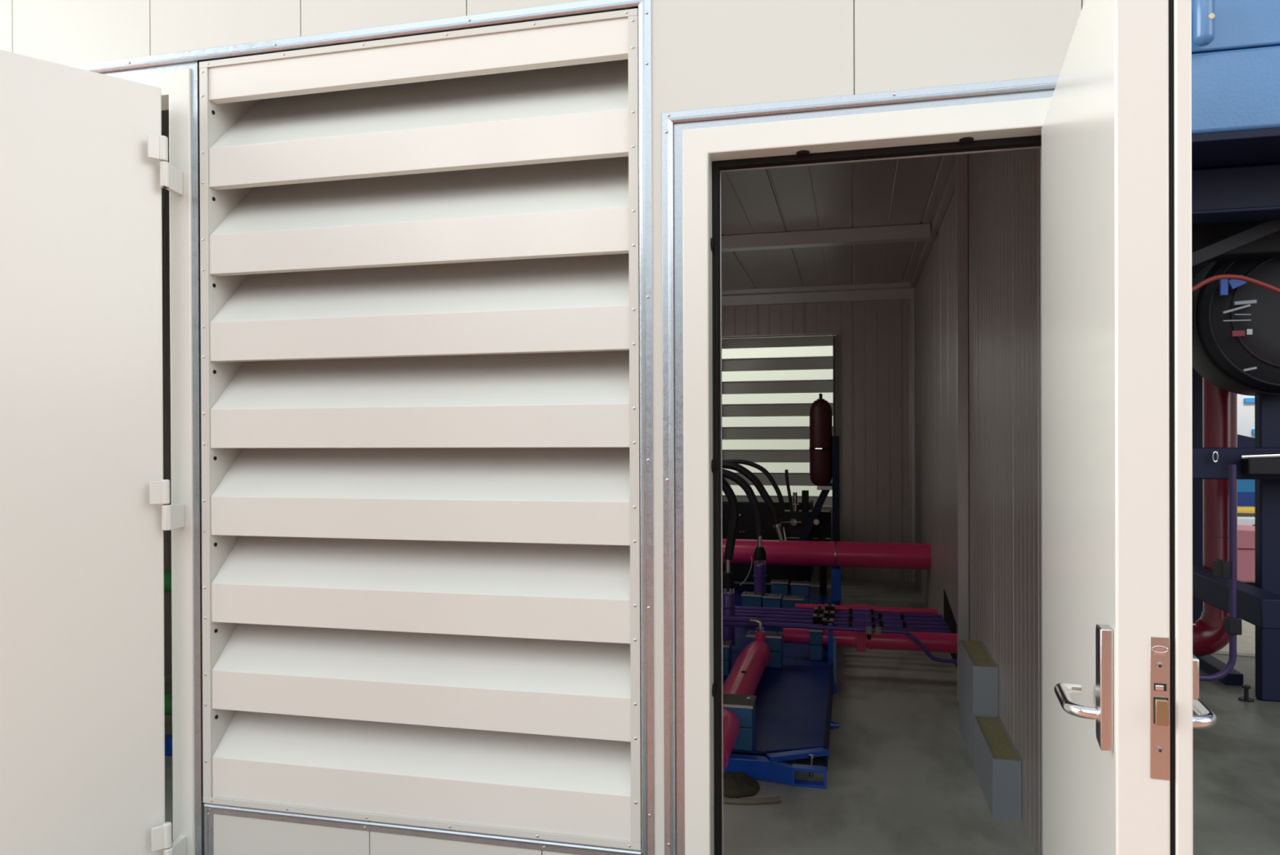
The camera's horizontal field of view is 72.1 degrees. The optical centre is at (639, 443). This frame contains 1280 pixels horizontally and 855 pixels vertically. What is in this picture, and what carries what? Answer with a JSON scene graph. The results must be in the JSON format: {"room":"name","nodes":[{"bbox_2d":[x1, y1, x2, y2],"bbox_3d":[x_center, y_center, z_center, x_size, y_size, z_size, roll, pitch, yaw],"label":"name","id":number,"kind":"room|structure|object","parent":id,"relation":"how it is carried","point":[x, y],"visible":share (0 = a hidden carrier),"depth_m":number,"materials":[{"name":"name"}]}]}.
{"room":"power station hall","nodes":[
{"label":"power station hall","id":0,"kind":"room"},
{"bbox_2d":[161,187,172,675],"bbox_3d":[-2.806,-0.091,6.884,0.095,3.160,7.440,0,0,14],"label":"wall","id":1,"kind":"structure","parent":0,"point":[165,193],"depth_m":5.68,"materials":[{"name":"white metal"}]},
{"bbox_2d":[721,223,930,252],"bbox_3d":[-0.126,-1.626,7.370,4.875,0.108,0.120,0,0,14],"label":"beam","id":2,"kind":"structure","parent":1,"relation":"attached to","point":[918,232],"depth_m":6.93,"materials":[{"name":"white metal"}]},
{"bbox_2d":[0,0,1084,854],"bbox_3d":[-2.124,-0.151,2.839,6.935,3.300,0.100,0,0,14],"label":"wall","id":3,"kind":"structure","parent":0,"point":[706,54],"depth_m":2.26,"materials":[{"name":"white metal"}]},
{"bbox_2d":[0,49,171,854],"bbox_3d":[-1.761,0.204,2.247,0.988,2.452,0.132,0,0,-39],"label":"door","id":4,"kind":"structure","parent":3,"relation":"in","point":[84,490],"depth_m":2.40,"materials":[{"name":"beige paint"}]},
{"bbox_2d":[101,61,205,854],"bbox_3d":[-1.857,0.187,2.723,1.156,2.624,0.202,0,0,14],"label":"door frame","id":5,"kind":"structure","parent":3,"relation":"attached to","point":[179,83],"depth_m":2.59,"materials":[{"name":"beige paint"}]},
{"bbox_2d":[71,0,654,854],"bbox_3d":[-1.196,0.171,2.565,2.533,2.652,0.022,0,0,14],"label":"trim","id":6,"kind":"structure","parent":3,"relation":"attached to","point":[543,12],"depth_m":2.27,"materials":[{"name":"metal"}]},
{"bbox_2d":[199,8,641,849],"bbox_3d":[-0.612,-0.034,2.557,1.323,2.171,0.277,0,0,14],"label":"louver","id":7,"kind":"object","parent":3,"relation":"attached to","point":[420,254],"visible":0.97,"depth_m":2.46,"materials":[{"name":"beige paint"}]},
{"bbox_2d":[204,803,641,854],"bbox_3d":[-0.634,1.275,2.434,1.320,0.440,0.022,0,0,14],"label":"trim","id":8,"kind":"structure","parent":3,"relation":"attached to","point":[209,808],"depth_m":2.43,"materials":[{"name":"metal"}]},
{"bbox_2d":[662,75,1058,854],"bbox_3d":[0.573,0.321,2.138,1.052,2.340,0.022,0,0,14],"label":"trim","id":9,"kind":"structure","parent":3,"relation":"attached to","point":[668,118],"depth_m":2.25,"materials":[{"name":"metal"}]},
{"bbox_2d":[673,89,1054,854],"bbox_3d":[0.586,0.334,2.182,0.994,2.314,0.106,0,0,14],"label":"door frame","id":10,"kind":"structure","parent":3,"relation":"attached to","point":[704,150],"depth_m":2.23,"materials":[{"name":"beige paint"}]},
{"bbox_2d":[1041,0,1217,854],"bbox_3d":[0.839,0.346,1.606,0.199,2.192,0.899,0,0,21],"label":"door","id":11,"kind":"structure","parent":3,"relation":"in","point":[1121,668],"depth_m":1.20,"materials":[{"name":"beige paint"}]},
{"bbox_2d":[161,110,955,290],"bbox_3d":[-0.364,-1.725,6.286,4.942,0.095,7.440,0,0,14],"label":"ceiling","id":12,"kind":"structure","parent":0,"point":[903,191],"depth_m":6.44,"materials":[{"name":"white metal"}]},
{"bbox_2d":[164,577,1279,854],"bbox_3d":[3.494,1.492,8.034,21.000,0.060,14.750,0,0,14],"label":"floor","id":13,"kind":"structure","parent":0,"point":[902,779],"depth_m":3.90,"materials":[{"name":"concrete"}]},
{"bbox_2d":[164,733,172,755],"bbox_3d":[-2.317,0.946,4.228,1.400,1.100,0.120,0,0,14],"label":"rack","id":14,"kind":"object","parent":13,"relation":"on","point":[168,737],"visible":0.02,"depth_m":4.22,"materials":[{"name":"blue metal"}]},
{"bbox_2d":[164,570,171,591],"bbox_3d":[-2.320,0.656,4.217,1.300,0.100,0.100,0,0,14],"label":"pipe","id":15,"kind":"object","parent":14,"relation":"attached to","point":[167,574],"visible":0.02,"depth_m":4.15,"materials":[{"name":"green paint"}]},
{"bbox_2d":[164,692,172,715],"bbox_3d":[-2.318,1.242,4.219,1.300,0.100,0.100,0,0,14],"label":"pipe","id":16,"kind":"object","parent":14,"relation":"attached to","point":[168,695],"visible":0.02,"depth_m":4.15,"materials":[{"name":"green paint"}]},
{"bbox_2d":[723,771,759,797],"bbox_3d":[0.408,1.459,3.795,0.219,0.074,0.214,0,0,14],"label":"rag","id":17,"kind":"object","parent":13,"relation":"on","point":[735,784],"visible":0.78,"depth_m":3.73,"materials":[{"name":"brown fabric"}]},
{"bbox_2d":[723,795,781,804],"bbox_3d":[0.398,1.475,3.642,0.376,0.025,0.048,0,0,1],"label":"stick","id":18,"kind":"object","parent":13,"relation":"on","point":[770,799],"visible":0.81,"depth_m":3.62,"materials":[{"name":"brown wood"}]},
{"bbox_2d":[722,497,813,582],"bbox_3d":[1.063,1.019,8.944,1.350,0.900,0.722,0,0,14],"label":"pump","id":19,"kind":"object","parent":13,"relation":"on","point":[746,529],"visible":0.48,"depth_m":8.59,"materials":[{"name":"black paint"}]},
{"bbox_2d":[723,584,839,788],"bbox_3d":[0.502,1.425,6.244,1.827,0.108,4.638,0,0,14],"label":"hydraulic skid","id":20,"kind":"object","parent":13,"relation":"on","point":[794,700],"visible":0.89,"depth_m":4.51,"materials":[{"name":"blue paint"}]},
{"bbox_2d":[722,640,732,675],"bbox_3d":[0.456,1.284,5.306,0.188,0.197,0.130,0,0,14],"label":"clamp","id":21,"kind":"object","parent":20,"relation":"on","point":[726,644],"visible":0.36,"depth_m":5.23,"materials":[{"name":"blue metal"}]},
{"bbox_2d":[722,559,735,644],"bbox_3d":[0.591,1.055,5.880,0.099,0.569,0.099,0,0,14],"label":"violet riser","id":22,"kind":"object","parent":20,"relation":"on","point":[728,580],"visible":0.84,"depth_m":5.84,"materials":[{"name":"purple paint"}]},
{"bbox_2d":[722,476,739,559],"bbox_3d":[0.548,0.466,5.888,0.238,0.623,0.060,0,0,14],"label":"hose","id":23,"kind":"object","parent":22,"relation":"attached to","point":[727,490],"visible":0.74,"depth_m":5.85,"materials":[{"name":"black rubber"}]},
{"bbox_2d":[723,693,756,750],"bbox_3d":[0.402,1.278,4.074,0.263,0.217,0.170,0,0,14],"label":"clamp","id":24,"kind":"object","parent":20,"relation":"on","point":[744,706],"visible":0.5,"depth_m":3.98,"materials":[{"name":"blue metal"}]},
{"bbox_2d":[723,707,740,772],"bbox_3d":[0.281,1.280,3.598,0.166,0.166,0.815,0,0,14],"label":"pipe","id":25,"kind":"object","parent":24,"relation":"attached to","point":[731,726],"visible":0.23,"depth_m":3.78,"materials":[{"name":"metal"}]},
{"bbox_2d":[723,640,770,694],"bbox_3d":[0.579,1.274,4.798,0.179,0.166,1.320,0,0,14],"label":"hydraulic cylinder","id":26,"kind":"object","parent":20,"relation":"on","point":[744,676],"visible":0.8,"depth_m":4.73,"materials":[{"name":"paint"}]},
{"bbox_2d":[749,617,765,641],"bbox_3d":[0.723,1.143,5.406,0.096,0.146,0.060,0,0,14],"label":"riser","id":27,"kind":"object","parent":26,"relation":"on","point":[760,635],"visible":0.94,"depth_m":5.39,"materials":[{"name":"paint"}]},
{"bbox_2d":[722,616,749,622],"bbox_3d":[0.247,1.087,5.521,0.875,0.034,0.034,0,0,14],"label":"pipe","id":28,"kind":"object","parent":27,"relation":"attached to","point":[730,619],"visible":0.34,"depth_m":5.42,"materials":[{"name":"purple metal"}]},
{"bbox_2d":[741,591,763,607],"bbox_3d":[0.878,1.265,6.850,0.157,0.222,0.130,0,0,14],"label":"clamp","id":29,"kind":"object","parent":20,"relation":"on","point":[748,598],"visible":0.62,"depth_m":6.79,"materials":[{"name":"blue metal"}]},
{"bbox_2d":[753,535,766,595],"bbox_3d":[0.947,0.953,6.925,0.108,0.462,0.108,0,0,14],"label":"violet riser","id":30,"kind":"object","parent":29,"relation":"on","point":[760,569],"visible":0.99,"depth_m":6.89,"materials":[{"name":"purple paint"}]},
{"bbox_2d":[722,468,764,535],"bbox_3d":[0.750,0.444,6.971,0.464,0.562,0.064,0,0,14],"label":"hose","id":31,"kind":"object","parent":30,"relation":"attached to","point":[749,492],"visible":0.8,"depth_m":6.92,"materials":[{"name":"black rubber"}]},
{"bbox_2d":[739,555,752,585],"bbox_3d":[0.833,0.993,6.864,0.102,0.228,0.034,0,0,-17],"label":"wire","id":32,"kind":"object","parent":30,"relation":"hanging from","point":[751,556],"visible":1,"depth_m":6.86,"materials":[{"name":"white"}]},
{"bbox_2d":[722,461,783,542],"bbox_3d":[0.840,0.459,7.052,0.618,0.647,0.064,0,0,14],"label":"hose","id":33,"kind":"object","parent":30,"relation":"attached to","point":[743,470],"visible":0.87,"depth_m":7.00,"materials":[{"name":"black rubber"}]},
{"bbox_2d":[722,458,784,519],"bbox_3d":[0.862,0.371,7.201,0.644,0.485,0.038,0,0,14],"label":"hose","id":34,"kind":"object","parent":20,"relation":"attached to","point":[757,466],"visible":0.8,"depth_m":7.14,"materials":[{"name":"black rubber"}]},
{"bbox_2d":[746,630,783,667],"bbox_3d":[0.782,1.276,5.495,0.218,0.208,0.130,0,0,14],"label":"clamp","id":35,"kind":"object","parent":20,"relation":"on","point":[774,639],"visible":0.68,"depth_m":5.43,"materials":[{"name":"blue metal"}]},
{"bbox_2d":[722,621,763,626],"bbox_3d":[0.313,1.145,5.643,0.946,0.034,0.070,0,0,11],"label":"pipe","id":36,"kind":"object","parent":35,"relation":"on","point":[724,624],"visible":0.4,"depth_m":5.56,"materials":[{"name":"purple metal"}]},
{"bbox_2d":[762,592,782,608],"bbox_3d":[1.028,1.268,6.814,0.144,0.214,0.130,0,0,14],"label":"clamp","id":37,"kind":"object","parent":20,"relation":"on","point":[770,600],"visible":0.62,"depth_m":6.76,"materials":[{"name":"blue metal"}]},
{"bbox_2d":[770,578,789,608],"bbox_3d":[1.171,1.253,7.345,0.145,0.240,0.130,0,0,14],"label":"clamp","id":38,"kind":"object","parent":20,"relation":"on","point":[778,586],"visible":0.62,"depth_m":7.29,"materials":[{"name":"blue metal"}]},
{"bbox_2d":[782,595,804,608],"bbox_3d":[1.188,1.272,6.775,0.154,0.206,0.130,0,0,14],"label":"clamp","id":39,"kind":"object","parent":20,"relation":"on","point":[789,601],"visible":0.52,"depth_m":6.73,"materials":[{"name":"blue metal"}]},
{"bbox_2d":[795,603,937,613],"bbox_3d":[1.688,1.242,6.593,1.030,0.064,0.064,0,0,14],"label":"pipe","id":40,"kind":"object","parent":39,"relation":"attached to","point":[803,606],"visible":0.54,"depth_m":6.55,"materials":[{"name":"metal"}]},
{"bbox_2d":[790,580,809,604],"bbox_3d":[1.333,1.256,7.306,0.154,0.234,0.130,0,0,14],"label":"clamp","id":41,"kind":"object","parent":20,"relation":"on","point":[798,588],"visible":0.71,"depth_m":7.25,"materials":[{"name":"blue metal"}]},
{"bbox_2d":[779,469,831,592],"bbox_3d":[1.529,0.804,8.127,0.460,1.130,0.330,0,0,14],"label":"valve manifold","id":42,"kind":"object","parent":20,"relation":"on","point":[792,526],"visible":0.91,"depth_m":8.09,"materials":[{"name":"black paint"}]},
{"bbox_2d":[808,628,822,660],"bbox_3d":[1.135,1.275,5.656,0.088,0.207,0.130,0,0,14],"label":"clamp","id":43,"kind":"object","parent":20,"relation":"on","point":[815,635],"visible":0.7,"depth_m":5.60,"materials":[{"name":"blue metal"}]},
{"bbox_2d":[782,627,853,646],"bbox_3d":[1.147,1.240,5.654,0.440,0.104,0.104,0,0,14],"label":"pipe","id":44,"kind":"object","parent":43,"relation":"attached to","point":[796,635],"visible":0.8,"depth_m":5.63,"materials":[{"name":"metal"}]},
{"bbox_2d":[798,435,839,541],"bbox_3d":[1.596,0.650,7.996,0.430,1.439,0.238,0,0,14],"label":"stand","id":45,"kind":"object","parent":20,"relation":"on","point":[825,489],"visible":0.73,"depth_m":7.91,"materials":[{"name":"blue paint"}]},
{"bbox_2d":[809,393,832,485],"bbox_3d":[1.647,-0.039,7.997,0.202,0.834,0.202,0,0,14],"label":"accumulator","id":46,"kind":"object","parent":45,"relation":"on","point":[820,411],"visible":0.97,"depth_m":7.91,"materials":[{"name":"red paint"}]},
{"bbox_2d":[812,602,835,663],"bbox_3d":[1.249,1.252,5.984,0.147,0.250,0.970,0,0,14],"label":"stack","id":47,"kind":"object","parent":20,"relation":"on","point":[826,617],"visible":0.66,"depth_m":6.01,"materials":[{"name":"black paint"}]},
{"bbox_2d":[734,605,942,617],"bbox_3d":[1.067,1.228,6.486,2.212,0.066,0.076,0,0,14],"label":"pipe","id":48,"kind":"object","parent":47,"relation":"attached to","point":[859,611],"visible":0.59,"depth_m":6.36,"materials":[{"name":"purple metal"}]},
{"bbox_2d":[734,608,944,621],"bbox_3d":[1.036,1.229,6.360,2.212,0.066,0.076,0,0,14],"label":"pipe","id":49,"kind":"object","parent":47,"relation":"attached to","point":[885,615],"visible":0.59,"depth_m":6.23,"materials":[{"name":"purple metal"}]},
{"bbox_2d":[734,613,946,625],"bbox_3d":[1.005,1.229,6.233,2.212,0.066,0.076,0,0,14],"label":"pipe","id":50,"kind":"object","parent":47,"relation":"attached to","point":[855,618],"visible":0.56,"depth_m":6.10,"materials":[{"name":"purple metal"}]},
{"bbox_2d":[738,621,950,632],"bbox_3d":[0.944,1.230,5.981,2.212,0.066,0.076,0,0,14],"label":"pipe","id":51,"kind":"object","parent":47,"relation":"attached to","point":[855,624],"visible":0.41,"depth_m":5.81,"materials":[{"name":"metal"}]},
{"bbox_2d":[741,616,948,629],"bbox_3d":[0.975,1.230,6.107,2.212,0.066,0.076,0,0,14],"label":"pipe","id":52,"kind":"object","parent":47,"relation":"attached to","point":[902,624],"visible":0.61,"depth_m":5.93,"materials":[{"name":"purple metal"}]},
{"bbox_2d":[831,566,840,601],"bbox_3d":[1.722,1.231,7.711,0.080,0.278,0.190,0,0,14],"label":"support","id":53,"kind":"object","parent":20,"relation":"on","point":[835,571],"visible":0.99,"depth_m":7.62,"materials":[{"name":"blue paint"}]},
{"bbox_2d":[832,636,836,693],"bbox_3d":[1.157,1.315,5.219,0.024,0.330,0.030,0,0,14],"label":"rod","id":54,"kind":"object","parent":13,"relation":"on","point":[834,638],"visible":1,"depth_m":5.21,"materials":[{"name":"blue paint"}]},
{"bbox_2d":[959,638,1021,820],"bbox_3d":[1.580,1.249,4.016,0.108,0.466,1.120,0,0,14],"label":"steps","id":55,"kind":"structure","parent":13,"relation":"on","point":[997,761],"depth_m":3.92,"materials":[{"name":"metal"}]},
{"bbox_2d":[1192,377,1237,656],"bbox_3d":[3.460,0.390,5.646,0.665,1.940,0.220,0,0,14],"label":"pipe","id":56,"kind":"object","parent":13,"relation":"on","point":[1220,406],"visible":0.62,"depth_m":5.53,"materials":[{"name":"red metal"}]},
{"bbox_2d":[1213,617,1255,656],"bbox_3d":[4.905,1.449,6.638,1.628,0.020,1.628,0,0,24],"label":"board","id":57,"kind":"object","parent":13,"relation":"on","point":[1246,642],"visible":0.02,"depth_m":6.37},
{"bbox_2d":[1191,163,1279,701],"bbox_3d":[4.409,-0.236,6.309,3.200,3.400,4.660,0,0,14],"label":"gantry","id":58,"kind":"object","parent":13,"relation":"on","point":[1236,210],"visible":0.16,"depth_m":4.86,"materials":[{"name":"metal"}]},
{"bbox_2d":[1199,464,1241,680],"bbox_3d":[2.784,0.654,4.509,0.485,1.096,0.130,0,0,14],"label":"tube","id":59,"kind":"object","parent":58,"relation":"attached to","point":[1221,568],"visible":0.95,"depth_m":4.41,"materials":[{"name":"purple paint"}]},
{"bbox_2d":[1191,274,1279,293],"bbox_3d":[2.986,-0.766,4.367,0.517,0.153,0.024,0,0,14],"label":"hose","id":60,"kind":"object","parent":58,"relation":"attached to","point":[1277,290],"visible":0.84,"depth_m":4.36,"materials":[{"name":"red"}]},
{"bbox_2d":[1191,0,1279,169],"bbox_3d":[3.728,-2.150,4.480,2.450,1.555,1.520,0,0,14],"label":"housing","id":61,"kind":"object","parent":58,"relation":"on","point":[1236,77],"visible":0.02,"depth_m":3.97,"materials":[{"name":"blue paint"}]},
{"bbox_2d":[1192,0,1215,46],"bbox_3d":[2.520,-2.031,3.929,0.084,0.500,0.085,0,0,14],"label":"cylinder","id":62,"kind":"object","parent":61,"relation":"attached to","point":[1203,11],"visible":1,"depth_m":3.90,"materials":[{"name":"blue paint"}]},
{"bbox_2d":[1191,257,1279,395],"bbox_3d":[3.603,-0.719,4.988,0.906,0.906,0.503,0,0,14],"label":"cable reel","id":63,"kind":"object","parent":58,"relation":"hanging from","point":[1220,358],"visible":0.77,"depth_m":4.84,"materials":[{"name":"black paint"}]},
{"bbox_2d":[1219,274,1257,371],"bbox_3d":[3.237,-0.650,4.757,0.181,0.519,0.036,0,0,14],"label":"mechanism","id":64,"kind":"object","parent":58,"relation":"attached to","point":[1224,283],"visible":0.94,"depth_m":4.75,"materials":[{"name":"grey"}]},
{"bbox_2d":[1212,450,1279,474],"bbox_3d":[3.484,0.101,4.763,0.672,0.133,0.098,0,0,14],"label":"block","id":65,"kind":"object","parent":58,"relation":"attached to","point":[1266,463],"visible":1,"depth_m":4.75,"materials":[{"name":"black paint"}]},
{"bbox_2d":[1237,393,1254,525],"bbox_3d":[7.732,0.215,10.254,2.200,2.450,1.230,0,0,14],"label":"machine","id":66,"kind":"object","parent":13,"relation":"on","point":[1246,403],"visible":0.08,"depth_m":10.22,"materials":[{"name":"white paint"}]},
{"bbox_2d":[1237,524,1254,586],"bbox_3d":[5.959,1.113,8.233,1.100,0.680,0.800,0,0,14],"label":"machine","id":67,"kind":"object","parent":13,"relation":"on","point":[1246,533],"visible":0.02,"depth_m":7.94,"materials":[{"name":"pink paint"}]},
{"bbox_2d":[1237,524,1254,548],"bbox_3d":[5.946,0.858,8.184,1.100,0.170,0.700,0,0,14],"label":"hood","id":68,"kind":"object","parent":67,"relation":"attached to","point":[1246,533],"depth_m":7.94,"materials":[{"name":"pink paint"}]},
{"bbox_2d":[1238,684,1254,702],"bbox_3d":[3.481,1.429,5.048,0.074,0.085,0.074,0,0,36],"label":"anchor","id":69,"kind":"object","parent":13,"relation":"on","point":[1246,698],"visible":1,"depth_m":5.04,"materials":[{"name":"black paint"}]},
{"bbox_2d":[721,334,835,506],"bbox_3d":[5.192,-2.316,15.093,21.000,7.500,0.200,0,0,14],"label":"wall","id":70,"kind":"structure","parent":0,"point":[807,351],"depth_m":15.68,"materials":[{"name":"white metal"}]},
{"bbox_2d":[721,299,909,581],"bbox_3d":[0.529,-0.112,9.952,4.942,3.160,0.095,0,0,14],"label":"wall","id":71,"kind":"structure","parent":0,"point":[873,336],"depth_m":9.44,"materials":[{"name":"white metal"}]},
{"bbox_2d":[721,333,835,506],"bbox_3d":[1.484,-0.248,9.636,1.296,1.865,0.274,0,0,14],"label":"louver","id":72,"kind":"object","parent":71,"relation":"attached to","point":[818,362],"visible":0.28,"depth_m":9.76,"materials":[{"name":"beige paint"}]},
{"bbox_2d":[721,333,836,435],"bbox_3d":[1.502,-0.255,9.710,1.322,1.879,0.096,0,0,14],"label":"trim","id":73,"kind":"structure","parent":71,"relation":"attached to","point":[815,334],"depth_m":9.61,"materials":[{"name":"white metal"}]},
{"bbox_2d":[721,281,915,306],"bbox_3d":[0.500,-1.606,9.858,4.939,0.168,0.089,0,0,14],"label":"trim","id":74,"kind":"structure","parent":71,"relation":"attached to","point":[891,291],"depth_m":9.49,"materials":[{"name":"white metal"}]},
{"bbox_2d":[908,297,915,582],"bbox_3d":[2.884,-0.057,9.309,0.059,3.035,0.043,0,0,14],"label":"trim","id":75,"kind":"structure","parent":71,"relation":"attached to","point":[911,301],"depth_m":9.29,"materials":[{"name":"white metal"}]},
{"bbox_2d":[915,148,1041,854],"bbox_3d":[2.089,-0.105,5.698,0.095,3.160,7.440,0,0,14],"label":"wall","id":76,"kind":"structure","parent":0,"point":[1004,248],"depth_m":4.05,"materials":[{"name":"white metal"}]},
{"bbox_2d":[722,538,930,569],"bbox_3d":[1.358,0.975,7.845,2.341,0.236,0.236,0,0,14],"label":"pipe","id":77,"kind":"object","parent":76,"relation":"attached to","point":[894,555],"visible":0.59,"depth_m":7.67,"materials":[{"name":"metal"}]},
{"bbox_2d":[765,622,956,663],"bbox_3d":[1.369,1.227,5.435,1.175,0.201,0.052,0,0,14],"label":"pipe","id":78,"kind":"object","parent":76,"relation":"attached to","point":[868,629],"visible":0.97,"depth_m":5.41,"materials":[{"name":"purple metal"}]},
{"bbox_2d":[853,631,956,653],"bbox_3d":[1.673,1.240,5.526,0.640,0.133,0.130,0,0,14],"label":"pipe","id":79,"kind":"object","parent":76,"relation":"attached to","point":[933,642],"visible":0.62,"depth_m":5.48,"materials":[{"name":"metal"}]},
{"bbox_2d":[910,158,955,287],"bbox_3d":[2.363,-1.660,7.159,0.049,0.059,4.300,0,0,14],"label":"trim","id":80,"kind":"structure","parent":76,"relation":"attached to","point":[950,186],"depth_m":6.46,"materials":[{"name":"white metal"}]},
{"bbox_2d":[943,588,956,666],"bbox_3d":[2.100,1.239,5.937,0.004,0.370,0.920,0,0,14],"label":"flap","id":81,"kind":"object","parent":76,"relation":"attached to","point":[948,616],"visible":0.5,"depth_m":5.99,"materials":[{"name":"black"}]},
{"bbox_2d":[955,153,968,702],"bbox_3d":[1.848,-0.103,5.036,0.061,3.157,0.060,0,0,14],"label":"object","id":82,"kind":"structure","parent":76,"relation":"attached to","point":[962,160],"depth_m":5.01,"materials":[{"name":"white metal"}]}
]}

